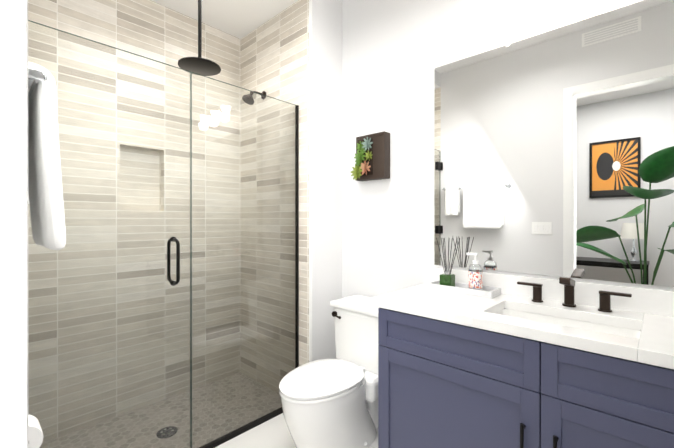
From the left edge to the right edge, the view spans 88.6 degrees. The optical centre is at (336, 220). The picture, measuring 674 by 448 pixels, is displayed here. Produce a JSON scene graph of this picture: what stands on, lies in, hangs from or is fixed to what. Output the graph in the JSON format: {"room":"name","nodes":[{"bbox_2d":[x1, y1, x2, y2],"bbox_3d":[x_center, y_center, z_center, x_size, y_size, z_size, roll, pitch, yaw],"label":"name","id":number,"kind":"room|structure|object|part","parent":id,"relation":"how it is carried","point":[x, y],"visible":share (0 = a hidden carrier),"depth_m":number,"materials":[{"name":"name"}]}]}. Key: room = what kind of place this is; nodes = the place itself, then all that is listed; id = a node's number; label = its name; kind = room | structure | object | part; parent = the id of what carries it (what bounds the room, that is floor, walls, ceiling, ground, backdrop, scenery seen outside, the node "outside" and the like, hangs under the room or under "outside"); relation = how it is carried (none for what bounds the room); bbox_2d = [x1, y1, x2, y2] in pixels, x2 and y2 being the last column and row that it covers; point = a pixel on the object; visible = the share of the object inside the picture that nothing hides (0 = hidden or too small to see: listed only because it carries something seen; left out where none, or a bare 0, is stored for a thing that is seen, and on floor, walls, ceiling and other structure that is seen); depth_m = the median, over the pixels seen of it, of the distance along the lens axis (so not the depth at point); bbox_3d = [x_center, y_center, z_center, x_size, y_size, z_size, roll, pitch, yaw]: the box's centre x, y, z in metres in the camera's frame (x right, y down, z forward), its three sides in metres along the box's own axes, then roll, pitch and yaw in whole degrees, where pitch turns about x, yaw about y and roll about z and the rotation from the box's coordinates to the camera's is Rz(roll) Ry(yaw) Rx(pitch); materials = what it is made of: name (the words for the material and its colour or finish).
{"room":"bathroom","nodes":[
{"label":"bathroom","id":0,"kind":"room"},
{"bbox_2d":[28,0,240,442],"bbox_3d":[-1.381,-0.211,2.414,0.090,3.000,1.540,0,0,43],"label":"wall","id":1,"kind":"structure","parent":0,"point":[151,29],"depth_m":2.35,"materials":[{"name":"tile"}]},
{"bbox_2d":[40,372,377,447],"bbox_3d":[0.097,1.291,1.252,3.660,0.001,1.860,0,0,43],"label":"floor","id":2,"kind":"structure","parent":0,"point":[227,400],"depth_m":2.20,"materials":[{"name":"grey tile"}]},
{"bbox_2d":[156,426,177,438],"bbox_3d":[-1.035,1.285,2.105,0.116,0.007,0.116,0,0,43],"label":"shower drain","id":3,"kind":"object","parent":2,"relation":"on","point":[167,430],"depth_m":2.10,"materials":[{"name":"black"}]},
{"bbox_2d":[279,295,379,447],"bbox_3d":[0.016,0.904,2.006,0.416,0.772,0.808,0,0,43],"label":"toilet","id":4,"kind":"object","parent":2,"relation":"on","point":[329,403],"visible":0.94,"depth_m":1.88,"materials":[{"name":"white ceramic"}]},
{"bbox_3d":[-0.002,0.595,2.186,0.091,0.034,0.038,0,0,43],"label":"handle","id":5,"kind":"part","parent":4,"relation":"part of","materials":[{"name":"brown metal"}]},
{"bbox_2d":[371,302,673,447],"bbox_3d":[0.895,0.853,1.357,1.450,0.875,0.568,0,0,43],"label":"bathroom vanity","id":6,"kind":"object","parent":2,"relation":"on","point":[512,365],"depth_m":1.27,"materials":[{"name":"blue paint"}]},
{"bbox_2d":[371,282,673,365],"bbox_3d":[0.913,0.395,1.376,1.520,0.040,0.556,0,0,43],"label":"countertop","id":7,"kind":"structure","parent":6,"relation":"on","point":[656,331],"depth_m":1.47,"materials":[{"name":"white stone"}]},
{"bbox_2d":[427,238,500,298],"bbox_3d":[0.667,0.233,1.834,0.345,0.281,0.140,0,0,43],"label":"tray","id":8,"kind":"object","parent":7,"relation":"on","point":[446,282],"visible":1,"depth_m":1.79,"materials":[{"name":"ceramic"}]},
{"bbox_2d":[436,238,459,286],"bbox_3d":[0.610,0.228,1.899,0.134,0.270,0.072,0,0,43],"label":"diffuser","id":9,"kind":"object","parent":8,"relation":"attached to","point":[448,279],"depth_m":1.89,"materials":[{"name":"green glass"}]},
{"bbox_2d":[466,252,482,289],"bbox_3d":[0.712,0.264,1.791,0.080,0.198,0.069,0,0,43],"label":"soap bottle","id":10,"kind":"object","parent":8,"relation":"on","point":[475,273],"depth_m":1.76,"materials":[{"name":"multicoloured"}]},
{"bbox_2d":[483,306,638,345],"bbox_3d":[0.880,0.476,1.371,0.498,0.147,0.282,0,0,43],"label":"sink","id":11,"kind":"object","parent":7,"relation":"in","point":[565,323],"depth_m":1.36,"materials":[{"name":"white ceramic"}]},
{"bbox_2d":[517,277,631,311],"bbox_3d":[0.999,0.306,1.497,0.420,0.137,0.130,0,0,43],"label":"faucet","id":12,"kind":"object","parent":7,"relation":"on","point":[604,297],"visible":1,"depth_m":1.50,"materials":[{"name":"brown metal"}]},
{"bbox_2d":[152,0,297,38],"bbox_3d":[-1.075,-1.630,2.126,0.750,0.160,1.540,0,0,43],"label":"ceiling","id":13,"kind":"structure","parent":0,"point":[239,19],"depth_m":2.56,"materials":[{"name":"white paint"}]},
{"bbox_2d":[178,0,220,75],"bbox_3d":[-0.907,-1.280,2.284,0.265,0.539,0.265,0,0,43],"label":"shower head","id":14,"kind":"object","parent":13,"relation":"hanging from","point":[199,64],"visible":0.94,"depth_m":2.27},
{"bbox_2d":[240,0,341,392],"bbox_3d":[-0.392,-0.211,2.759,0.884,3.000,0.324,0,0,43],"label":"wall","id":15,"kind":"structure","parent":0,"point":[292,54],"depth_m":2.53,"materials":[{"name":"tile"}]},
{"bbox_2d":[199,105,298,447],"bbox_3d":[-0.800,0.240,1.872,0.024,2.100,1.534,0,0,43],"label":"trim","id":16,"kind":"structure","parent":15,"relation":"attached to","point":[241,430],"depth_m":2.42,"materials":[{"name":"black metal"}]},
{"bbox_2d":[28,20,190,447],"bbox_3d":[-1.060,0.221,1.594,0.136,2.062,0.773,0,0,43],"label":"shower glass door","id":17,"kind":"structure","parent":16,"relation":"attached to","point":[172,282],"depth_m":1.64,"materials":[{"name":"clear glass"}]},
{"bbox_2d":[191,72,296,447],"bbox_3d":[-0.539,0.225,2.151,0.010,2.070,0.741,0,0,43],"label":"glass","id":18,"kind":"object","parent":16,"relation":"attached to","point":[239,256],"visible":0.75,"depth_m":2.08,"materials":[{"name":"clear glass"}]},
{"bbox_2d":[242,91,265,104],"bbox_3d":[-0.636,-0.952,2.641,0.092,0.130,0.185,0,0,43],"label":"shower","id":19,"kind":"object","parent":15,"relation":"attached to","point":[247,100],"visible":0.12,"depth_m":2.61,"materials":[{"name":"brown metal"}]},
{"bbox_2d":[342,0,673,297],"bbox_3d":[1.054,-0.210,1.629,2.780,3.000,0.001,0,0,43],"label":"wall","id":20,"kind":"structure","parent":0,"point":[395,53],"depth_m":2.21,"materials":[{"name":"white paint"}]},
{"bbox_2d":[350,131,389,180],"bbox_3d":[0.217,-0.429,2.328,0.257,0.303,0.117,0,0,43],"label":"wall planter","id":21,"kind":"object","parent":20,"relation":"attached to","point":[372,157],"visible":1,"depth_m":2.30,"materials":[{"name":"brown wood"}]},
{"bbox_2d":[434,0,673,286],"bbox_3d":[1.101,-0.328,1.576,1.420,1.176,0.009,0,0,43],"label":"mirror","id":22,"kind":"object","parent":20,"relation":"attached to","point":[553,152],"visible":1,"depth_m":1.61,"materials":[{"name":"silver metal"}]},
{"bbox_2d":[426,266,673,317],"bbox_3d":[1.096,0.325,1.572,1.520,0.099,0.020,0,0,43],"label":"backsplash","id":23,"kind":"structure","parent":0,"relation":"attached to","point":[652,301],"depth_m":1.55,"materials":[{"name":"white stone"}]},
{"bbox_3d":[-0.578,-0.209,0.528,4.060,3.000,0.122,0,0,43],"label":"wall","id":24,"kind":"structure","parent":0,"visible":0},
{"bbox_2d":[0,0,28,447],"bbox_3d":[-0.105,0.037,0.082,1.040,2.510,0.129,0,0,43],"label":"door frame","id":25,"kind":"structure","parent":24,"relation":"attached to","point":[14,412],"depth_m":0.42,"materials":[{"name":"white paint"}]},
{"bbox_2d":[29,415,43,447],"bbox_3d":[-1.087,0.735,1.174,0.218,0.116,0.125,0,0,43],"label":"toilet paper","id":26,"kind":"object","parent":24,"relation":"attached to","point":[36,436],"visible":0.17,"depth_m":1.16,"materials":[{"name":"white paper"}]},
{"bbox_2d":[28,62,65,249],"bbox_3d":[-0.984,-0.164,1.082,0.724,0.485,0.133,0,0,43],"label":"towel","id":27,"kind":"object","parent":24,"relation":"attached to","point":[45,196],"visible":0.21,"depth_m":0.91,"materials":[{"name":"white fabric"}]}
]}

